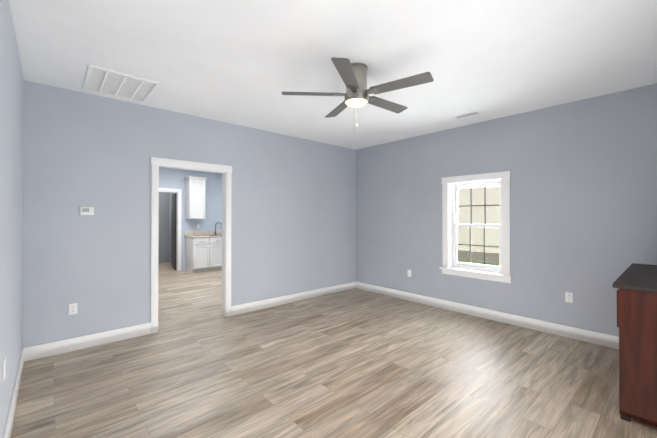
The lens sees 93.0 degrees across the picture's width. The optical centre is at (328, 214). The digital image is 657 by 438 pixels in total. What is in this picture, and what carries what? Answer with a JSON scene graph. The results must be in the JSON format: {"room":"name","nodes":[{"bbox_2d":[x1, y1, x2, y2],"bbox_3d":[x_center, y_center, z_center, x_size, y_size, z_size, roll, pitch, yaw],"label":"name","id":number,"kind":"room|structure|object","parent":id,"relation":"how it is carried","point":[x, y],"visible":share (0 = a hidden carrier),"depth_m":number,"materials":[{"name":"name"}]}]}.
{"room":"living room","nodes":[
{"label":"living room","id":0,"kind":"room"},
{"bbox_2d":[0,0,23,437],"bbox_3d":[-1.494,0.042,1.289,0.120,2.740,4.570,0,-1,-42],"label":"wall","id":1,"kind":"structure","parent":0,"point":[11,158],"depth_m":2.06,"materials":[{"name":"blue paint"}]},
{"bbox_2d":[3,357,5,380],"bbox_3d":[-1.883,0.896,1.813,0.008,0.115,0.070,0,-1,-42],"label":"electrical outlet","id":2,"kind":"object","parent":1,"relation":"attached to","point":[4,368],"visible":1,"depth_m":1.79,"materials":[{"name":"white plastic"}]},
{"bbox_2d":[3,347,26,437],"bbox_3d":[-1.492,1.345,1.381,0.020,0.135,4.420,0,-1,-42],"label":"baseboard","id":3,"kind":"structure","parent":1,"relation":"attached to","point":[23,357],"depth_m":2.26,"materials":[{"name":"white paint"}]},
{"bbox_2d":[158,192,176,262],"bbox_3d":[-4.262,0.092,8.011,4.710,2.740,0.004,0,-1,-42],"label":"wall","id":4,"kind":"structure","parent":0,"point":[165,222],"depth_m":8.04,"materials":[{"name":"paint"}]},
{"bbox_2d":[22,80,355,347],"bbox_3d":[-1.233,0.067,4.666,5.010,2.740,0.120,0,-1,-42],"label":"wall","id":5,"kind":"structure","parent":0,"point":[293,215],"depth_m":3.65,"materials":[{"name":"blue paint"}]},
{"bbox_2d":[69,303,76,314],"bbox_3d":[-2.684,0.990,3.277,0.070,0.115,0.008,0,-1,-42],"label":"electrical outlet","id":6,"kind":"object","parent":5,"relation":"attached to","point":[72,308],"visible":1,"depth_m":3.27,"materials":[{"name":"white plastic"}]},
{"bbox_2d":[79,207,93,214],"bbox_3d":[-2.596,-0.043,3.350,0.124,0.090,0.028,0,-1,-42],"label":"thermostat","id":7,"kind":"object","parent":5,"relation":"attached to","point":[86,210],"visible":1,"depth_m":3.34,"materials":[{"name":"white plastic"}]},
{"bbox_2d":[27,322,150,360],"bbox_3d":[-2.541,1.360,3.394,1.077,0.135,0.020,0,-1,-42],"label":"baseboard","id":8,"kind":"structure","parent":5,"relation":"attached to","point":[115,335],"depth_m":3.33,"materials":[{"name":"white paint"}]},
{"bbox_2d":[151,157,231,333],"bbox_3d":[-1.808,0.368,4.151,1.028,2.130,0.164,0,-1,-42],"label":"door frame","id":9,"kind":"structure","parent":5,"relation":"attached to","point":[224,170],"depth_m":4.10,"materials":[{"name":"white paint"}]},
{"bbox_2d":[231,282,354,315],"bbox_3d":[-0.429,1.374,5.281,2.557,0.135,0.020,0,-1,-42],"label":"baseboard","id":10,"kind":"structure","parent":5,"relation":"attached to","point":[262,304],"depth_m":5.07,"materials":[{"name":"white paint"}]},
{"bbox_2d":[159,167,221,270],"bbox_3d":[-4.221,0.091,7.964,4.710,2.740,0.120,0,-1,-42],"label":"wall","id":11,"kind":"structure","parent":0,"point":[170,178],"depth_m":8.47,"materials":[{"name":"paint"}]},
{"bbox_2d":[159,188,181,270],"bbox_3d":[-4.288,0.393,7.902,1.028,2.137,0.164,0,-1,-42],"label":"door frame","id":12,"kind":"structure","parent":11,"relation":"attached to","point":[175,251],"depth_m":8.07,"materials":[{"name":"white paint"}]},
{"bbox_2d":[184,176,206,218],"bbox_3d":[-3.517,-0.441,8.261,0.466,1.090,0.371,0,-1,-42],"label":"upper cabinet","id":13,"kind":"object","parent":11,"relation":"attached to","point":[195,197],"visible":1,"depth_m":8.15,"materials":[{"name":"white wood"}]},
{"bbox_2d":[184,231,221,233],"bbox_3d":[-3.174,0.505,8.793,1.680,0.100,0.021,0,-1,-42],"label":"backsplash","id":14,"kind":"structure","parent":11,"relation":"attached to","point":[199,232],"depth_m":8.52,"materials":[{"name":"beige stone"}]},
{"bbox_2d":[9,0,656,149],"bbox_3d":[-1.803,-1.358,5.314,5.010,0.120,10.970,0,-1,-42],"label":"ceiling","id":15,"kind":"structure","parent":0,"point":[245,63],"depth_m":2.56,"materials":[{"name":"paint"}]},
{"bbox_2d":[82,64,159,102],"bbox_3d":[-2.115,-1.307,3.171,0.570,0.014,0.690,0,-1,-42],"label":"ceiling vent","id":16,"kind":"object","parent":15,"relation":"in","point":[100,80],"visible":0.96,"depth_m":3.13,"materials":[{"name":"white metal"}]},
{"bbox_2d":[281,57,433,131],"bbox_3d":[0.286,-1.046,2.816,1.253,0.541,1.294,0,-1,-42],"label":"ceiling fan","id":17,"kind":"object","parent":15,"relation":"hanging from","point":[354,79],"visible":1,"depth_m":2.71,"materials":[{"name":"silver metal"}]},
{"bbox_2d":[454,111,480,118],"bbox_3d":[1.802,-1.303,4.063,0.110,0.009,0.320,0,-1,-42],"label":"ceiling vent","id":18,"kind":"object","parent":15,"relation":"in","point":[467,114],"visible":0.98,"depth_m":4.04,"materials":[{"name":"white metal"}]},
{"bbox_2d":[11,262,656,437],"bbox_3d":[-1.803,1.492,5.293,5.010,0.100,10.970,0,-1,-42],"label":"floor","id":19,"kind":"structure","parent":0,"point":[355,363],"depth_m":2.71,"materials":[{"name":"beige wood"}]},
{"bbox_2d":[185,238,221,272],"bbox_3d":[-3.257,1.027,8.312,0.879,0.875,0.621,0,-1,-42],"label":"base cabinet","id":20,"kind":"object","parent":19,"relation":"on","point":[203,251],"depth_m":8.02,"materials":[{"name":"white wood"}]},
{"bbox_2d":[184,234,221,237],"bbox_3d":[-2.968,0.572,8.562,1.680,0.038,0.637,0,-1,-42],"label":"countertop","id":21,"kind":"structure","parent":20,"relation":"on","point":[185,235],"depth_m":8.24,"materials":[{"name":"beige stone"}]},
{"bbox_2d":[212,222,221,233],"bbox_3d":[-3.100,0.378,8.705,0.242,0.353,0.156,0,-1,-42],"label":"faucet","id":22,"kind":"object","parent":21,"relation":"on","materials":[{"name":"black metal"}]},
{"bbox_2d":[612,263,656,426],"bbox_3d":[2.692,0.951,2.473,1.436,0.940,0.503,0,-1,-42],"label":"cabinet","id":23,"kind":"object","parent":19,"relation":"on","point":[635,284],"visible":1,"depth_m":2.11,"materials":[{"name":"brown wood"}]},
{"bbox_2d":[356,83,656,335],"bbox_3d":[2.130,0.066,4.527,0.180,2.740,4.570,0,-1,-42],"label":"wall","id":24,"kind":"structure","parent":0,"point":[583,204],"depth_m":3.85,"materials":[{"name":"blue paint"}]},
{"bbox_2d":[439,171,512,282],"bbox_3d":[2.114,0.163,4.486,0.227,1.475,0.994,0,-1,-42],"label":"window","id":25,"kind":"structure","parent":24,"relation":"in","point":[451,264],"depth_m":4.50,"materials":[{"name":"white paint"}]},
{"bbox_2d":[355,281,618,348],"bbox_3d":[2.005,1.368,4.506,0.020,0.135,4.420,0,-1,-42],"label":"baseboard","id":26,"kind":"structure","parent":24,"relation":"attached to","point":[598,338],"depth_m":4.11,"materials":[{"name":"white paint"}]},
{"bbox_2d":[565,292,572,302],"bbox_3d":[2.799,0.959,3.630,0.008,0.115,0.070,0,-1,-42],"label":"electrical outlet","id":27,"kind":"object","parent":24,"relation":"attached to","point":[568,296],"visible":1,"depth_m":3.63,"materials":[{"name":"white plastic"}]},
{"label":"outside","id":28,"kind":"structure","parent":0,"visible":0},
{"bbox_2d":[458,260,498,265],"bbox_3d":[4.997,1.848,7.458,8.020,0.100,24.000,0,-1,-42],"label":"grass","id":29,"kind":"structure","parent":28,"point":[474,262],"depth_m":11.99,"materials":[{"name":"green plant"}]},
{"bbox_2d":[457,186,499,263],"bbox_3d":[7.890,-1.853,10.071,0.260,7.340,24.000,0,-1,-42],"label":"neighbouring house","id":30,"kind":"structure","parent":29,"relation":"on","point":[494,217],"depth_m":12.18,"materials":[{"name":"plastic"}]}
]}

